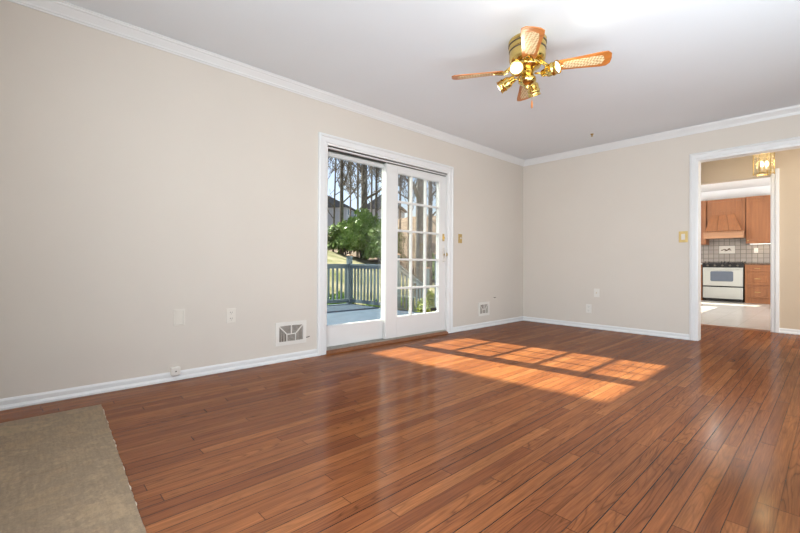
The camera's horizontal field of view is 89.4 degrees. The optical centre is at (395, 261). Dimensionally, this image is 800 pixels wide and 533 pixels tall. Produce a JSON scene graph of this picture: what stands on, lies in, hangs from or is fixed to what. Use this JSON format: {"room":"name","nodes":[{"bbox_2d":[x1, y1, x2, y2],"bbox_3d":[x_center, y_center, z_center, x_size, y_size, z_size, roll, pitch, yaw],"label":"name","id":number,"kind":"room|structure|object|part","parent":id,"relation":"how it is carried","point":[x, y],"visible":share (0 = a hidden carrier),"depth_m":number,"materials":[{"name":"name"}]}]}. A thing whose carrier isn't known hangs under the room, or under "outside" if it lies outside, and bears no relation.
{"room":"empty living room","nodes":[
{"label":"empty living room","id":0,"kind":"room"},
{"bbox_2d":[0,0,522,398],"bbox_3d":[-0.328,-0.343,4.207,6.310,2.440,0.150,1,-1,-43],"label":"wall","id":1,"kind":"structure","parent":0,"point":[140,183],"depth_m":2.88,"materials":[{"name":"beige paint"}]},
{"bbox_2d":[0,349,317,410],"bbox_3d":[-1.623,0.829,2.896,2.450,0.062,0.022,1,-1,-43],"label":"baseboard","id":2,"kind":"structure","parent":1,"relation":"attached to","point":[68,393],"depth_m":2.76,"materials":[{"name":"white paint"}]},
{"bbox_2d":[170,366,179,375],"bbox_3d":[-1.591,0.792,2.916,0.060,0.060,0.038,1,-1,-43],"label":"phone jack","id":3,"kind":"object","parent":1,"relation":"attached to","point":[174,371],"visible":1,"depth_m":2.90,"materials":[{"name":"white plastic"}]},
{"bbox_2d":[174,309,184,325],"bbox_3d":[-1.576,0.409,2.947,0.074,0.122,0.012,1,-1,-43],"label":"blank plate","id":4,"kind":"object","parent":1,"relation":"attached to","point":[179,314],"visible":1,"depth_m":2.95,"materials":[{"name":"beige plastic"}]},
{"bbox_2d":[226,308,235,322],"bbox_3d":[-1.304,0.431,3.199,0.072,0.116,0.010,1,-1,-43],"label":"wall outlet","id":5,"kind":"object","parent":1,"relation":"attached to","point":[230,312],"visible":1,"depth_m":3.20,"materials":[{"name":"beige plastic"}]},
{"bbox_2d":[7,0,524,166],"bbox_3d":[-0.258,-1.523,4.132,6.090,0.080,0.058,1,-1,-43],"label":"crown molding","id":6,"kind":"structure","parent":1,"relation":"attached to","point":[58,8],"depth_m":3.15,"materials":[{"name":"white paint"}]},
{"bbox_2d":[275,320,309,346],"bbox_3d":[-0.904,0.631,3.558,0.324,0.200,0.023,1,-1,-43],"label":"air vent","id":7,"kind":"object","parent":1,"relation":"in","point":[293,332],"visible":1,"depth_m":3.55,"materials":[{"name":"white plastic"}]},
{"bbox_2d":[327,152,383,346],"bbox_3d":[-0.403,-0.113,4.161,0.827,1.886,0.038,1,-1,-43],"label":"door","id":8,"kind":"structure","parent":1,"relation":"in","point":[345,333],"depth_m":4.18,"materials":[{"name":"white paint"}]},
{"bbox_2d":[317,132,453,355],"bbox_3d":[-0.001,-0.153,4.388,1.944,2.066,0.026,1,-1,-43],"label":"door frame","id":9,"kind":"structure","parent":1,"relation":"attached to","point":[324,139],"depth_m":3.86,"materials":[{"name":"white paint"}]},
{"bbox_2d":[328,149,443,175],"bbox_3d":[-0.034,-1.060,4.433,1.720,0.006,0.058,1,-1,-43],"label":"trim","id":10,"kind":"structure","parent":1,"relation":"attached to","point":[330,150],"depth_m":4.17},
{"bbox_2d":[326,331,447,353],"bbox_3d":[-0.060,0.866,4.444,1.756,0.028,0.182,1,-1,-43],"label":"sill","id":11,"kind":"structure","parent":1,"relation":"attached to","point":[442,332],"depth_m":4.26,"materials":[{"name":"brown wood"}]},
{"bbox_2d":[327,330,445,349],"bbox_3d":[-0.078,0.848,4.464,1.748,0.028,0.168,1,-1,-43],"label":"track","id":12,"kind":"object","parent":11,"relation":"on","point":[380,339],"visible":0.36,"depth_m":4.23,"materials":[{"name":"metal"}]},
{"bbox_2d":[383,163,447,338],"bbox_3d":[0.260,-0.106,4.668,0.980,1.892,0.098,1,-1,-43],"label":"door","id":13,"kind":"structure","parent":1,"relation":"in","point":[394,326],"depth_m":4.61,"materials":[{"name":"white paint"}]},
{"bbox_3d":[0.600,-0.090,4.954,0.028,0.215,0.061,1,0,-34],"label":"handle","id":14,"kind":"part","parent":13,"relation":"part of","materials":[{"name":"white plastic"}]},
{"bbox_2d":[458,234,461,242],"bbox_3d":[0.828,-0.290,5.155,0.074,0.116,0.020,1,-1,-43],"label":"light switch","id":15,"kind":"object","parent":1,"relation":"attached to","point":[459,235],"visible":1,"depth_m":5.15,"materials":[{"name":"gold metal"}]},
{"bbox_2d":[478,302,489,315],"bbox_3d":[1.201,0.649,5.506,0.253,0.183,0.008,1,-1,-43],"label":"air vent","id":16,"kind":"object","parent":1,"relation":"in","point":[483,307],"visible":1,"depth_m":5.50,"materials":[{"name":"white plastic"}]},
{"bbox_2d":[453,316,522,332],"bbox_3d":[1.330,0.866,5.616,1.700,0.062,0.022,1,-1,-43],"label":"baseboard","id":17,"kind":"structure","parent":1,"relation":"attached to","point":[515,319],"depth_m":5.52,"materials":[{"name":"white paint"}]},
{"bbox_2d":[327,304,420,324],"bbox_3d":[-2.455,1.012,5.517,7.880,0.040,4.640,1,-1,-43],"label":"deck","id":18,"kind":"object","parent":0,"point":[336,313],"visible":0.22,"depth_m":7.90,"materials":[{"name":"grey wood"}]},
{"bbox_2d":[346,254,352,303],"bbox_3d":[-1.128,0.425,9.811,0.136,1.210,0.136,1,-1,-43],"label":"post","id":19,"kind":"object","parent":18,"relation":"on","point":[349,257],"visible":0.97,"depth_m":9.77,"materials":[{"name":"blue paint"}]},
{"bbox_2d":[327,264,348,302],"bbox_3d":[-1.834,0.516,9.161,1.820,0.920,0.090,1,-1,-43],"label":"deck railing","id":20,"kind":"object","parent":19,"relation":"attached to","point":[329,266],"visible":0.36,"depth_m":9.56,"materials":[{"name":"blue paint"}]},
{"bbox_3d":[-1.837,0.938,9.158,1.820,0.075,0.044,1,-1,-43],"label":"rail","id":21,"kind":"part","parent":20,"relation":"part of","materials":[{"name":"blue paint"}]},
{"bbox_3d":[-1.832,0.111,9.163,1.820,0.110,0.090,1,-1,-43],"label":"rail","id":22,"kind":"part","parent":20,"relation":"part of","materials":[{"name":"blue paint"}]},
{"bbox_2d":[349,264,380,305],"bbox_3d":[-0.559,0.524,9.193,0.090,0.920,1.580,1,-1,-43],"label":"deck railing","id":23,"kind":"object","parent":18,"relation":"on","point":[361,267],"visible":0.68,"depth_m":9.35,"materials":[{"name":"blue paint"}]},
{"bbox_3d":[-0.557,0.119,9.195,0.090,0.110,1.580,1,-1,-43],"label":"rail","id":24,"kind":"part","parent":23,"relation":"part of","materials":[{"name":"blue paint"}]},
{"bbox_3d":[-0.562,0.947,9.190,0.044,0.075,1.580,1,-1,-43],"label":"rail","id":25,"kind":"part","parent":23,"relation":"part of","materials":[{"name":"blue paint"}]},
{"bbox_2d":[397,253,400,309],"bbox_3d":[0.010,0.423,8.575,0.136,1.210,0.136,1,-1,-43],"label":"post","id":26,"kind":"object","parent":18,"relation":"on","point":[398,263],"visible":0.24,"depth_m":8.55,"materials":[{"name":"blue paint"}]},
{"bbox_2d":[400,265,422,310],"bbox_3d":[0.350,0.768,8.888,0.830,1.400,0.090,1,-1,-43],"label":"deck railing","id":27,"kind":"object","parent":26,"relation":"attached to","point":[403,270],"visible":0.4,"depth_m":8.78,"materials":[{"name":"blue paint"}]},
{"bbox_3d":[0.353,0.363,8.891,0.830,0.590,0.090,1,-1,-43],"label":"rail","id":28,"kind":"part","parent":27,"relation":"part of","materials":[{"name":"blue paint"}]},
{"bbox_2d":[434,253,435,311],"bbox_3d":[0.816,0.422,7.700,0.136,1.210,0.136,1,-1,-43],"label":"post","id":29,"kind":"object","parent":18,"relation":"on","point":[434,253],"visible":0.11,"depth_m":7.69,"materials":[{"name":"blue paint"}]},
{"bbox_2d":[0,300,799,532],"bbox_3d":[3.747,0.968,5.137,13.390,0.122,5.200,1,-1,-43],"label":"floor","id":30,"kind":"structure","parent":0,"point":[519,426],"depth_m":2.00,"materials":[{"name":"brown wood"}]},
{"bbox_2d":[0,404,145,532],"bbox_3d":[-1.496,0.847,1.537,0.796,0.009,1.605,1,-1,-43],"label":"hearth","id":31,"kind":"object","parent":30,"relation":"on","point":[64,471],"visible":1,"depth_m":1.57,"materials":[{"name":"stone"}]},
{"bbox_2d":[701,264,703,299],"bbox_3d":[7.346,0.525,10.603,0.680,0.885,1.235,1,-1,-43],"label":"base cabinet","id":32,"kind":"object","parent":30,"relation":"on","point":[702,298],"visible":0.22,"depth_m":9.94,"materials":[{"name":"brown wood"}]},
{"bbox_2d":[702,261,745,302],"bbox_3d":[8.012,0.484,9.839,0.695,0.965,0.770,1,-1,-43],"label":"range","id":33,"kind":"object","parent":30,"relation":"on","point":[725,282],"visible":0.99,"depth_m":9.62,"materials":[{"name":"white metal"}]},
{"bbox_3d":[7.800,0.754,9.648,0.040,0.270,0.752,1,-1,-43],"label":"warming drawer","id":34,"kind":"part","parent":33,"relation":"part of","materials":[{"name":"metal"}]},
{"bbox_2d":[702,263,743,263],"bbox_3d":[8.031,0.052,9.857,0.650,0.020,0.770,1,-1,-43],"label":"cooktop","id":35,"kind":"object","parent":33,"relation":"in","point":[702,263],"depth_m":9.63,"materials":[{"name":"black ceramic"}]},
{"bbox_3d":[7.803,0.101,9.647,0.050,0.083,0.770,1,-1,-43],"label":"control panel","id":36,"kind":"part","parent":33,"relation":"part of","materials":[{"name":"black metal"}]},
{"bbox_2d":[745,265,769,303],"bbox_3d":[8.448,0.524,9.385,0.707,0.885,0.450,1,-1,-43],"label":"base cabinet","id":37,"kind":"object","parent":30,"relation":"on","point":[757,277],"visible":0.97,"depth_m":9.17,"materials":[{"name":"brown wood"}]},
{"bbox_2d":[744,263,769,264],"bbox_3d":[9.104,0.062,8.702,0.693,0.036,2.367,1,-1,-43],"label":"countertop","id":38,"kind":"structure","parent":37,"relation":"on","point":[744,263],"depth_m":9.17,"materials":[{"name":"brown stone"}]},
{"bbox_3d":[8.214,0.701,9.169,0.018,0.265,0.410,1,-1,-43],"label":"drawer","id":39,"kind":"part","parent":37,"relation":"part of","materials":[{"name":"brown wood"}]},
{"bbox_3d":[8.216,0.399,9.171,0.018,0.280,0.410,1,-1,-43],"label":"drawer","id":40,"kind":"part","parent":37,"relation":"part of","materials":[{"name":"brown wood"}]},
{"bbox_3d":[8.217,0.164,9.172,0.018,0.130,0.410,1,-1,-43],"label":"drawer","id":41,"kind":"part","parent":37,"relation":"part of","materials":[{"name":"brown wood"}]},
{"bbox_2d":[61,0,799,159],"bbox_3d":[1.000,-1.740,2.739,6.250,0.350,4.110,1,-1,-43],"label":"ceiling","id":42,"kind":"structure","parent":0,"point":[674,64],"depth_m":3.04,"materials":[{"name":"white paint"}]},
{"bbox_2d":[452,26,611,107],"bbox_3d":[0.934,-1.325,2.856,0.824,0.480,0.829,1,0,-29],"label":"ceiling fan","id":43,"kind":"object","parent":42,"relation":"hanging from","point":[527,49],"visible":1,"depth_m":2.78,"materials":[{"name":"gold metal"}]},
{"bbox_3d":[0.594,-1.359,2.953,0.370,0.038,0.137,0,0,14],"label":"fan blade","id":44,"kind":"part","parent":43,"relation":"part of","materials":[{"name":"orange wood"}]},
{"bbox_3d":[0.798,-1.276,2.924,0.137,0.112,0.092,0,0,27],"label":"lamp shade","id":45,"kind":"part","parent":43,"relation":"part of","materials":[{"name":"gold metal"}]},
{"bbox_3d":[0.835,-1.304,2.771,0.092,0.094,0.124,0,0,24],"label":"lamp shade","id":46,"kind":"part","parent":43,"relation":"part of","materials":[{"name":"gold metal"}]},
{"bbox_3d":[0.814,-1.304,2.724,0.075,0.075,0.027,0,0,25],"label":"lamp bulb","id":47,"kind":"part","parent":43,"relation":"part of","materials":[{"name":"white glass"}]},
{"bbox_3d":[1.031,-1.355,3.202,0.138,0.038,0.370,0,0,16],"label":"fan blade","id":48,"kind":"part","parent":43,"relation":"part of","materials":[{"name":"orange wood"}]},
{"bbox_3d":[0.846,-1.361,2.527,0.137,0.038,0.370,0,0,14],"label":"fan blade","id":49,"kind":"part","parent":43,"relation":"part of","materials":[{"name":"orange wood"}]},
{"bbox_3d":[1.012,-1.269,2.973,0.117,0.137,0.095,1,-1,-43],"label":"lamp shade","id":50,"kind":"part","parent":43,"relation":"part of","materials":[{"name":"gold metal"}]},
{"bbox_3d":[1.064,-1.321,2.789,0.092,0.094,0.125,1,-1,-43],"label":"lamp shade","id":51,"kind":"part","parent":43,"relation":"part of","materials":[{"name":"gold metal"}]},
{"bbox_3d":[1.098,-1.322,2.752,0.075,0.075,0.027,1,-1,-43],"label":"lamp bulb","id":52,"kind":"part","parent":43,"relation":"part of","materials":[{"name":"white glass"}]},
{"bbox_3d":[1.263,-1.357,2.750,0.370,0.038,0.137,0,0,19],"label":"fan blade","id":53,"kind":"part","parent":43,"relation":"part of","materials":[{"name":"orange wood"}]},
{"bbox_2d":[523,114,799,333],"bbox_3d":[3.307,-0.316,4.828,0.120,2.440,3.860,1,-1,-43],"label":"wall","id":54,"kind":"structure","parent":0,"point":[610,222],"depth_m":5.21,"materials":[{"name":"beige paint"}]},
{"bbox_2d":[586,304,591,312],"bbox_3d":[2.613,0.641,5.473,0.010,0.116,0.072,1,-1,-43],"label":"wall outlet","id":55,"kind":"object","parent":54,"relation":"attached to","point":[588,306],"visible":1,"depth_m":5.47,"materials":[{"name":"white plastic"}]},
{"bbox_2d":[594,289,598,296],"bbox_3d":[2.682,0.423,5.397,0.016,0.112,0.070,1,-1,-43],"label":"cable jack","id":56,"kind":"object","parent":54,"relation":"attached to","point":[596,291],"visible":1,"depth_m":5.40,"materials":[{"name":"white plastic"}]},
{"bbox_2d":[523,316,688,339],"bbox_3d":[2.655,0.873,5.415,0.022,0.062,2.113,1,-1,-43],"label":"baseboard","id":57,"kind":"structure","parent":54,"relation":"attached to","point":[533,319],"depth_m":5.25,"materials":[{"name":"white paint"}]},
{"bbox_2d":[524,104,799,165],"bbox_3d":[3.249,-1.497,4.776,0.058,0.080,3.860,1,-1,-43],"label":"crown molding","id":58,"kind":"structure","parent":54,"relation":"attached to","point":[791,110],"depth_m":4.73,"materials":[{"name":"white paint"}]},
{"bbox_2d":[679,231,687,242],"bbox_3d":[3.339,-0.284,4.695,0.012,0.130,0.088,1,-1,-43],"label":"light switch","id":59,"kind":"object","parent":54,"relation":"attached to","point":[683,235],"visible":1,"depth_m":4.69,"materials":[{"name":"gold metal"}]},
{"bbox_2d":[689,136,799,340],"bbox_3d":[3.853,-0.164,4.217,0.150,2.134,1.276,1,-1,-43],"label":"door frame","id":60,"kind":"structure","parent":54,"relation":"attached to","point":[693,158],"depth_m":4.60,"materials":[{"name":"white paint"}]},
{"bbox_2d":[701,185,769,263],"bbox_3d":[8.590,-0.409,9.870,0.120,2.760,4.800,1,-1,-43],"label":"wall","id":61,"kind":"structure","parent":0,"point":[761,190],"depth_m":10.00,"materials":[{"name":"white paint"}]},
{"bbox_2d":[701,201,708,244],"bbox_3d":[7.689,-0.968,10.494,0.366,1.105,0.662,1,-1,-43],"label":"upper cabinet","id":62,"kind":"object","parent":61,"relation":"attached to","point":[703,203],"visible":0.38,"depth_m":10.17,"materials":[{"name":"brown wood"}]},
{"bbox_3d":[7.564,-0.951,10.372,0.018,1.043,0.632,1,-1,-43],"label":"cabinet door","id":63,"kind":"part","parent":62,"relation":"part of","materials":[{"name":"brown wood"}]},
{"bbox_2d":[704,197,745,238],"bbox_3d":[8.082,-1.037,9.915,0.573,0.970,0.775,1,-1,-43],"label":"range hood","id":64,"kind":"object","parent":61,"relation":"attached to","point":[726,218],"visible":0.99,"depth_m":9.79,"materials":[{"name":"brown wood"}]},
{"bbox_3d":[7.897,-0.725,9.747,0.020,0.028,0.742,1,-1,-43],"label":"dentil moulding","id":65,"kind":"part","parent":64,"relation":"part of","materials":[{"name":"brown wood"}]},
{"bbox_3d":[8.035,-1.355,9.880,0.012,0.265,0.625,1,-1,-43],"label":"panel","id":66,"kind":"part","parent":64,"relation":"part of","materials":[{"name":"brown wood"}]},
{"bbox_2d":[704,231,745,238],"bbox_3d":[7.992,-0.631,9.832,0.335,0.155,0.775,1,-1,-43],"label":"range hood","id":67,"kind":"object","parent":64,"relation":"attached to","point":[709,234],"depth_m":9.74,"materials":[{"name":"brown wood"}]},
{"bbox_2d":[719,246,734,253],"bbox_3d":[8.276,-0.290,10.097,0.012,0.190,0.310,1,-1,-43],"label":"tile","id":68,"kind":"structure","parent":61,"relation":"attached to","point":[722,249],"depth_m":10.10,"materials":[{"name":"beige ceramic"}]},
{"bbox_2d":[701,238,769,262],"bbox_3d":[8.541,-0.301,9.825,0.009,0.697,4.780,1,-1,-43],"label":"backsplash","id":69,"kind":"structure","parent":61,"relation":"attached to","point":[744,252],"depth_m":9.97,"materials":[{"name":"tile"}]},
{"bbox_2d":[745,195,769,243],"bbox_3d":[8.570,-0.969,9.513,0.398,1.105,0.480,1,-1,-43],"label":"upper cabinet","id":70,"kind":"object","parent":61,"relation":"attached to","point":[757,207],"visible":0.72,"depth_m":9.42,"materials":[{"name":"brown wood"}]},
{"bbox_2d":[701,177,769,191],"bbox_3d":[6.458,-1.916,7.909,5.900,0.200,5.000,1,-1,-43],"label":"ceiling","id":71,"kind":"structure","parent":0,"point":[761,181],"depth_m":9.55,"materials":[{"name":"white paint"}]},
{"bbox_2d":[701,148,799,329],"bbox_3d":[4.459,-0.553,5.795,0.120,2.940,5.200,1,-1,-43],"label":"wall","id":72,"kind":"structure","parent":0,"point":[787,161],"depth_m":5.15,"materials":[{"name":"beige paint"}]},
{"bbox_2d":[701,324,769,331],"bbox_3d":[4.580,0.910,5.614,0.100,0.014,0.928,1,-1,-43],"label":"trim","id":73,"kind":"structure","parent":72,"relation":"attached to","point":[701,324],"depth_m":5.51,"materials":[{"name":"brown wood"}]},
{"bbox_2d":[770,168,778,332],"bbox_3d":[4.938,-0.138,5.256,0.158,2.110,0.084,1,-1,-43],"label":"door frame","id":74,"kind":"structure","parent":72,"relation":"attached to","point":[774,177],"depth_m":5.21,"materials":[{"name":"white paint"}]},
{"bbox_2d":[779,328,799,334],"bbox_3d":[5.503,0.885,4.537,0.022,0.062,1.738,1,-1,-43],"label":"baseboard","id":75,"kind":"structure","parent":72,"relation":"attached to","point":[781,330],"depth_m":5.11,"materials":[{"name":"white paint"}]},
{"bbox_3d":[4.451,-1.705,4.667,1.440,0.350,3.750,1,-1,-43],"label":"ceiling","id":76,"kind":"structure","parent":0,"visible":0},
{"bbox_2d":[752,152,774,175],"bbox_3d":[4.347,-1.276,4.774,0.195,0.509,0.196,1,-1,-43],"label":"lantern","id":77,"kind":"object","parent":76,"relation":"hanging from","point":[757,164],"visible":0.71,"depth_m":4.76,"materials":[{"name":"gold metal"}]},
{"bbox_3d":[4.346,-1.163,4.774,0.177,0.255,0.178,1,-1,-43],"label":"lantern glass","id":78,"kind":"part","parent":77,"relation":"part of","materials":[{"name":"clear glass"}]},
{"label":"outside","id":79,"kind":"structure","parent":0,"visible":0},
{"bbox_2d":[327,215,435,304],"bbox_3d":[-7.095,-1.299,39.539,71.100,6.582,59.700,1,-1,-43],"label":"ground","id":80,"kind":"structure","parent":79,"point":[334,257],"depth_m":19.05,"materials":[{"name":"green plant"}]},
{"bbox_2d":[328,157,339,178],"bbox_3d":[-4.263,-7.916,21.149,5.950,15.090,5.065,1,0,-28],"label":"bare tree","id":81,"kind":"object","parent":80,"relation":"on","point":[334,166],"visible":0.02,"depth_m":22.37,"materials":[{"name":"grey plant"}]},
{"bbox_2d":[327,291,355,304],"bbox_3d":[-1.567,1.037,10.810,1.207,0.557,1.178,1,-1,-43],"label":"shrub","id":82,"kind":"object","parent":80,"relation":"on","point":[330,298],"visible":0.23,"depth_m":10.45,"materials":[{"name":"green plant"}]},
{"bbox_2d":[327,197,359,233],"bbox_3d":[-12.162,-6.881,78.697,9.000,10.830,10.300,0,0,9],"label":"house","id":83,"kind":"structure","parent":80,"relation":"on","point":[346,209],"depth_m":73.66,"materials":[{"name":"grey"}]},
{"bbox_2d":[328,157,360,216],"bbox_3d":[-3.344,-7.876,30.064,5.226,13.687,5.996,0,0,33],"label":"bare tree","id":84,"kind":"object","parent":80,"relation":"on","point":[348,184],"visible":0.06,"depth_m":29.93,"materials":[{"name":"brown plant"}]},
{"bbox_2d":[327,216,366,254],"bbox_3d":[-2.412,-1.314,21.598,2.607,2.140,2.646,0,0,29],"label":"rhododendron shrub","id":85,"kind":"object","parent":80,"relation":"on","point":[341,235],"visible":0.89,"depth_m":20.78,"materials":[{"name":"green plant"}]},
{"bbox_2d":[328,159,374,251],"bbox_3d":[-3.215,-6.494,23.845,4.467,12.878,4.431,0,0,7],"label":"bare tree","id":86,"kind":"object","parent":80,"relation":"on","point":[335,178],"visible":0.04,"depth_m":23.94,"materials":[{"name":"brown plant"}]},
{"bbox_2d":[334,158,375,256],"bbox_3d":[-1.681,-7.480,23.798,4.915,15.160,6.992,0,0,-3],"label":"bare tree","id":87,"kind":"object","parent":80,"relation":"on","point":[350,164],"visible":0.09,"depth_m":22.70,"materials":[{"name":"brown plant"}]},
{"bbox_2d":[335,158,380,253],"bbox_3d":[-3.347,-7.966,23.239,5.935,15.705,6.809,1,-1,-43],"label":"bare tree","id":88,"kind":"object","parent":80,"relation":"on","point":[341,163],"visible":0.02,"depth_m":22.44,"materials":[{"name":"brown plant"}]},
{"bbox_2d":[337,208,380,258],"bbox_3d":[-1.582,-1.483,22.275,3.055,2.938,3.278,1,-1,-43],"label":"rhododendron shrub","id":89,"kind":"object","parent":80,"relation":"on","point":[364,221],"visible":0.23,"depth_m":21.33,"materials":[{"name":"green plant"}]},
{"bbox_2d":[337,159,381,217],"bbox_3d":[-2.235,-8.671,29.010,5.582,14.973,5.893,1,-1,-43],"label":"bare tree","id":90,"kind":"object","parent":80,"relation":"on","point":[371,173],"visible":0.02,"depth_m":29.01,"materials":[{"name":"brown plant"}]},
{"bbox_2d":[351,163,381,259],"bbox_3d":[-1.665,-9.218,23.020,6.543,18.757,8.440,1,-1,-43],"label":"bare tree","id":91,"kind":"object","parent":80,"relation":"on","point":[364,194],"visible":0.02,"depth_m":23.39,"materials":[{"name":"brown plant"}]},
{"bbox_2d":[366,165,381,219],"bbox_3d":[-0.622,-7.391,23.890,6.613,14.596,5.211,1,-1,-43],"label":"bare tree","id":92,"kind":"object","parent":80,"relation":"on","point":[376,173],"visible":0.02,"depth_m":23.97,"materials":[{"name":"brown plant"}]},
{"bbox_2d":[360,221,406,263],"bbox_3d":[-0.573,-0.967,21.019,2.531,2.445,2.796,0,0,-20],"label":"rhododendron shrub","id":93,"kind":"object","parent":80,"relation":"on","point":[373,250],"visible":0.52,"depth_m":20.25,"materials":[{"name":"green plant"}]},
{"bbox_2d":[367,167,400,232],"bbox_3d":[-0.408,-7.985,27.842,5.750,13.395,4.894,0,0,13],"label":"bare tree","id":94,"kind":"object","parent":80,"relation":"on","point":[399,191],"visible":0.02,"depth_m":27.97,"materials":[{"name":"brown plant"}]},
{"bbox_2d":[367,194,406,220],"bbox_3d":[-1.839,-6.864,70.534,7.000,8.844,5.800,0,0,9],"label":"house","id":95,"kind":"structure","parent":80,"relation":"on","point":[403,211],"depth_m":68.05,"materials":[{"name":"grey"}]},
{"bbox_2d":[368,165,414,270],"bbox_3d":[0.619,-6.659,18.155,6.589,15.229,4.591,0,-1,45],"label":"bare tree","id":96,"kind":"object","parent":80,"relation":"on","point":[400,181],"visible":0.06,"depth_m":17.98,"materials":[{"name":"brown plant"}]},
{"bbox_2d":[401,297,414,311],"bbox_3d":[0.189,1.326,9.559,1.267,0.934,1.329,1,-1,-43],"label":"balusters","id":97,"kind":"object","parent":80,"relation":"on","point":[404,297],"visible":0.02,"depth_m":9.47,"materials":[{"name":"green wood"}]},
{"bbox_2d":[402,175,423,298],"bbox_3d":[1.128,-7.090,13.038,5.467,16.960,5.680,0,0,-13],"label":"bare tree","id":98,"kind":"object","parent":80,"relation":"on","point":[418,187],"visible":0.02,"depth_m":13.36,"materials":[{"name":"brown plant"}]},
{"bbox_2d":[399,176,436,224],"bbox_3d":[2.368,-6.478,22.728,5.069,14.439,6.352,1,-1,-40],"label":"bare tree","id":99,"kind":"object","parent":80,"relation":"on","point":[435,195],"visible":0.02,"depth_m":22.58,"materials":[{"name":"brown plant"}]},
{"bbox_2d":[415,289,434,312],"bbox_3d":[0.833,1.172,8.614,0.844,1.150,0.940,0,0,15],"label":"shrub","id":100,"kind":"object","parent":80,"relation":"on","point":[430,296],"visible":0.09,"depth_m":8.42,"materials":[{"name":"green plant"}]},
{"bbox_2d":[422,266,430,293],"bbox_3d":[0.691,0.942,9.202,0.136,1.650,0.136,1,-1,-43],"label":"post","id":101,"kind":"object","parent":80,"relation":"on","point":[427,268],"visible":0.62,"depth_m":9.16,"materials":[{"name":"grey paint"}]},
{"bbox_2d":[426,254,434,281],"bbox_3d":[1.699,0.273,18.030,1.564,1.422,1.505,1,-1,-43],"label":"rhododendron shrub","id":102,"kind":"object","parent":80,"relation":"on","point":[433,256],"visible":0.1,"depth_m":17.48,"materials":[{"name":"green plant"}]},
{"bbox_2d":[427,181,436,285],"bbox_3d":[1.299,-6.308,15.924,5.544,14.898,5.350,1,-1,-43],"label":"bare tree","id":103,"kind":"object","parent":80,"relation":"on","point":[430,194],"visible":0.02,"depth_m":15.92,"materials":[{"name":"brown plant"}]}
]}

